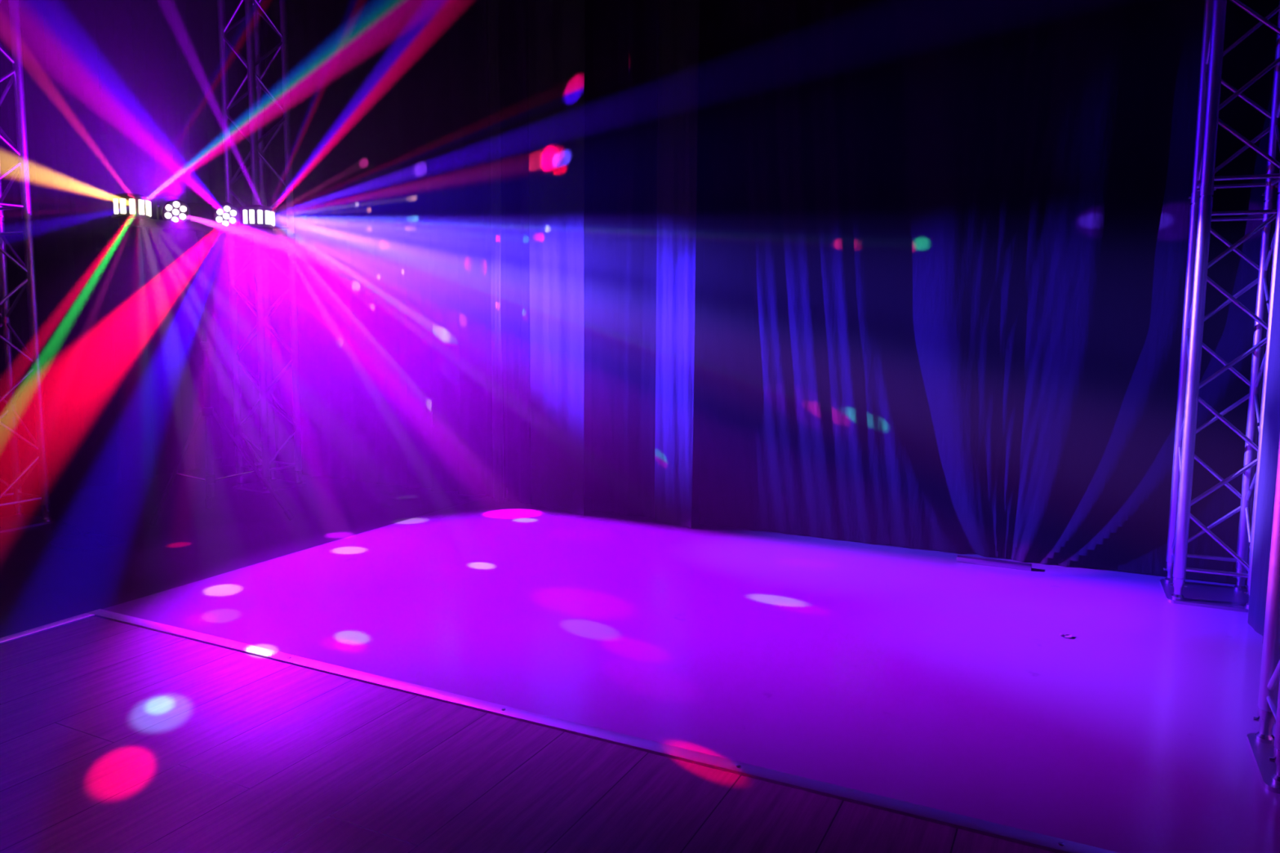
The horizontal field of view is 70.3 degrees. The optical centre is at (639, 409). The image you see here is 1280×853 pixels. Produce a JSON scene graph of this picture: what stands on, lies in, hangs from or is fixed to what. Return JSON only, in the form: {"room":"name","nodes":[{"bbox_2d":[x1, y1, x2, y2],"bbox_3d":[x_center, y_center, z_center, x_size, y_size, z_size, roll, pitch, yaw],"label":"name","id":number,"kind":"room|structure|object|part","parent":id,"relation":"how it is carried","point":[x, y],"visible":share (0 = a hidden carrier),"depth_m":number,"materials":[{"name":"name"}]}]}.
{"room":"entertainment venue","nodes":[
{"label":"entertainment venue","id":0,"kind":"room"},
{"bbox_2d":[186,0,222,459],"bbox_3d":[-5.458,-1.366,4.492,0.100,4.300,7.750,3,7,26],"label":"wall","id":1,"kind":"structure","parent":0,"point":[199,166],"depth_m":7.74,"materials":[{"name":"black paint"}]},
{"bbox_2d":[0,616,1055,852],"bbox_3d":[-0.901,1.292,0.657,5.458,0.120,4.528,3,7,26],"label":"floor","id":2,"kind":"structure","parent":0,"point":[116,737],"depth_m":2.54,"materials":[{"name":"brown wood"}]},
{"bbox_2d":[501,0,706,508],"bbox_3d":[0.189,-1.490,6.049,8.800,4.300,0.100,3,7,26],"label":"wall","id":3,"kind":"structure","parent":0,"point":[588,96],"depth_m":6.22,"materials":[{"name":"black paint"}]},
{"bbox_2d":[0,457,1279,852],"bbox_3d":[-1.584,1.063,2.789,8.600,0.120,7.750,3,7,26],"label":"floor","id":4,"kind":"structure","parent":0,"point":[926,677],"depth_m":3.74,"materials":[{"name":"plastic"}]},
{"bbox_2d":[0,0,55,533],"bbox_3d":[-3.826,-1.315,5.306,0.378,4.050,0.378,3,7,26],"label":"truss tower","id":5,"kind":"object","parent":4,"relation":"on","point":[19,520],"visible":1,"depth_m":5.46,"materials":[{"name":"silver metal"}]},
{"bbox_3d":[-3.840,0.692,5.517,0.378,0.014,0.378,3,7,26],"label":"plate","id":6,"kind":"part","parent":5,"relation":"part of","materials":[{"name":"silver metal"}]},
{"bbox_2d":[48,516,126,550],"bbox_3d":[-3.330,0.721,5.265,1.026,0.014,0.320,5,8,37],"label":"cable","id":7,"kind":"object","parent":4,"relation":"on","point":[84,534],"visible":1,"depth_m":5.13,"materials":[{"name":"black rubber"}]},
{"bbox_2d":[0,0,205,501],"bbox_3d":[-5.081,-1.258,4.426,0.137,4.096,6.550,3,7,27],"label":"curtain","id":8,"kind":"object","parent":4,"relation":"on","point":[106,82],"visible":0.88,"depth_m":6.67,"materials":[{"name":"black fabric"}]},
{"bbox_2d":[149,231,293,525],"bbox_3d":[-2.622,-0.184,5.536,0.790,1.771,0.538,3,7,26],"label":"tripod stand","id":9,"kind":"object","parent":4,"relation":"on","point":[207,411],"visible":1,"depth_m":5.54,"materials":[{"name":"grey metal"}]},
{"bbox_3d":[-2.815,0.354,5.529,0.323,0.681,0.025,-2,6,-21],"label":"leg","id":10,"kind":"part","parent":9,"relation":"part of","materials":[{"name":"grey metal"}]},
{"bbox_2d":[110,193,275,235],"bbox_3d":[-2.643,-1.165,5.442,0.174,0.199,0.918,6,8,44],"label":"light bar","id":11,"kind":"object","parent":9,"relation":"on","point":[134,210],"visible":1,"depth_m":5.38,"materials":[{"name":"grey"}]},
{"bbox_3d":[-2.618,-0.377,5.460,0.036,0.035,0.068,-3,7,-26],"label":"knob","id":12,"kind":"part","parent":9,"relation":"part of","materials":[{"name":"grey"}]},
{"bbox_3d":[-2.759,0.326,5.798,0.025,0.684,0.429,-3,7,-28],"label":"leg","id":13,"kind":"part","parent":9,"relation":"part of","materials":[{"name":"grey metal"}]},
{"bbox_3d":[-2.395,0.347,5.622,0.468,0.685,0.025,0,6,-6],"label":"leg","id":14,"kind":"part","parent":9,"relation":"part of","materials":[{"name":"grey metal"}]},
{"bbox_2d":[217,0,306,493],"bbox_3d":[-2.745,-1.440,6.564,0.378,4.050,0.378,4,7,29],"label":"truss tower","id":15,"kind":"object","parent":4,"relation":"on","point":[254,76],"visible":0.88,"depth_m":6.56,"materials":[{"name":"silver metal"}]},
{"bbox_3d":[-2.759,0.567,6.776,0.378,0.014,0.378,4,7,29],"label":"plate","id":16,"kind":"part","parent":15,"relation":"part of","materials":[{"name":"silver metal"}]},
{"bbox_2d":[200,0,506,497],"bbox_3d":[-2.224,-1.491,6.829,2.890,4.096,0.110,3,7,27],"label":"curtain","id":17,"kind":"object","parent":4,"relation":"on","point":[389,100],"visible":0.79,"depth_m":6.72,"materials":[{"name":"black fabric"}]},
{"bbox_2d":[488,0,503,503],"bbox_3d":[-0.959,-1.399,6.038,0.016,4.096,0.126,-5,8,-39],"label":"drape","id":18,"kind":"object","parent":4,"relation":"on","point":[493,5],"visible":1,"depth_m":6.07,"materials":[{"name":"grey fabric"}]},
{"bbox_2d":[503,0,531,503],"bbox_3d":[-0.791,-1.397,6.028,0.227,4.096,0.049,3,7,26],"label":"curtain","id":19,"kind":"object","parent":4,"relation":"on","point":[515,11],"visible":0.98,"depth_m":6.07,"materials":[{"name":"black fabric"}]},
{"bbox_2d":[528,0,585,515],"bbox_3d":[-0.531,-1.372,5.809,0.486,4.096,0.027,5,8,39],"label":"drape","id":20,"kind":"object","parent":4,"relation":"on","point":[556,28],"visible":1,"depth_m":5.84,"materials":[{"name":"grey fabric"}]},
{"bbox_2d":[591,0,659,519],"bbox_3d":[-0.076,-1.354,5.670,0.493,4.096,0.060,3,7,26],"label":"curtain","id":21,"kind":"object","parent":4,"relation":"on","point":[625,33],"visible":1,"depth_m":5.71,"materials":[{"name":"black fabric"}]},
{"bbox_2d":[653,0,700,528],"bbox_3d":[0.220,-1.326,5.426,0.304,4.096,0.019,6,8,43],"label":"drape","id":22,"kind":"object","parent":4,"relation":"on","point":[679,20],"visible":1,"depth_m":5.46,"materials":[{"name":"grey fabric"}]},
{"bbox_2d":[698,0,1279,585],"bbox_3d":[1.864,-1.244,4.757,3.271,4.096,0.144,3,7,26],"label":"curtain","id":23,"kind":"object","parent":4,"relation":"on","point":[945,242],"visible":0.93,"depth_m":4.84,"materials":[{"name":"grey fabric"}]},
{"bbox_2d":[956,555,1031,570],"bbox_3d":[1.856,0.804,4.769,0.367,0.028,0.050,3,7,26],"label":"weight","id":24,"kind":"object","parent":4,"relation":"on","point":[960,558],"visible":1,"depth_m":4.75,"materials":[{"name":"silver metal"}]},
{"bbox_2d":[1059,633,1071,638],"bbox_3d":[1.739,0.923,3.713,0.048,0.007,0.036,3,7,26],"label":"paper scrap","id":25,"kind":"object","parent":4,"relation":"on","point":[1068,636],"visible":1,"depth_m":3.71,"materials":[{"name":"white paper"}]},
{"bbox_2d":[1160,0,1279,612],"bbox_3d":[2.680,-1.136,4.044,0.378,4.050,0.378,3,7,24],"label":"truss tower","id":26,"kind":"object","parent":4,"relation":"on","point":[1175,588],"visible":0.95,"depth_m":4.12,"materials":[{"name":"silver metal"}]},
{"bbox_3d":[2.666,0.871,4.255,0.378,0.014,0.378,3,7,24],"label":"plate","id":27,"kind":"part","parent":26,"relation":"part of","materials":[{"name":"silver metal"}]},
{"bbox_2d":[1246,437,1279,794],"bbox_3d":[1.994,-0.966,2.383,0.378,4.050,0.378,3,7,26],"label":"truss tower","id":28,"kind":"object","parent":4,"relation":"on","point":[1264,748],"visible":1,"depth_m":2.72,"materials":[{"name":"silver metal"}]},
{"bbox_3d":[1.980,1.041,2.594,0.378,0.014,0.378,3,7,26],"label":"plate","id":29,"kind":"part","parent":28,"relation":"part of","materials":[{"name":"silver metal"}]},
{"bbox_2d":[1247,228,1279,643],"bbox_3d":[2.393,-1.072,3.155,0.038,4.096,1.151,3,7,24],"label":"curtain","id":30,"kind":"object","parent":4,"relation":"on","point":[1271,424],"visible":0.6,"depth_m":3.73,"materials":[{"name":"grey fabric"}]},
{"bbox_3d":[-0.916,1.367,0.708,5.522,0.040,4.592,3,7,26],"label":"floor","id":31,"kind":"structure","parent":0,"visible":0},
{"bbox_2d":[0,613,94,644],"bbox_3d":[-3.371,1.143,1.889,0.057,0.125,4.533,3,7,26],"label":"trim","id":32,"kind":"structure","parent":31,"relation":"on","point":[6,639],"depth_m":3.72,"materials":[{"name":"silver metal"}]},
{"bbox_2d":[87,608,1119,852],"bbox_3d":[0.101,1.078,2.716,5.521,0.128,0.057,3,7,26],"label":"trim","id":33,"kind":"structure","parent":31,"relation":"on","point":[1056,845],"depth_m":2.72,"materials":[{"name":"silver metal"}]}
]}

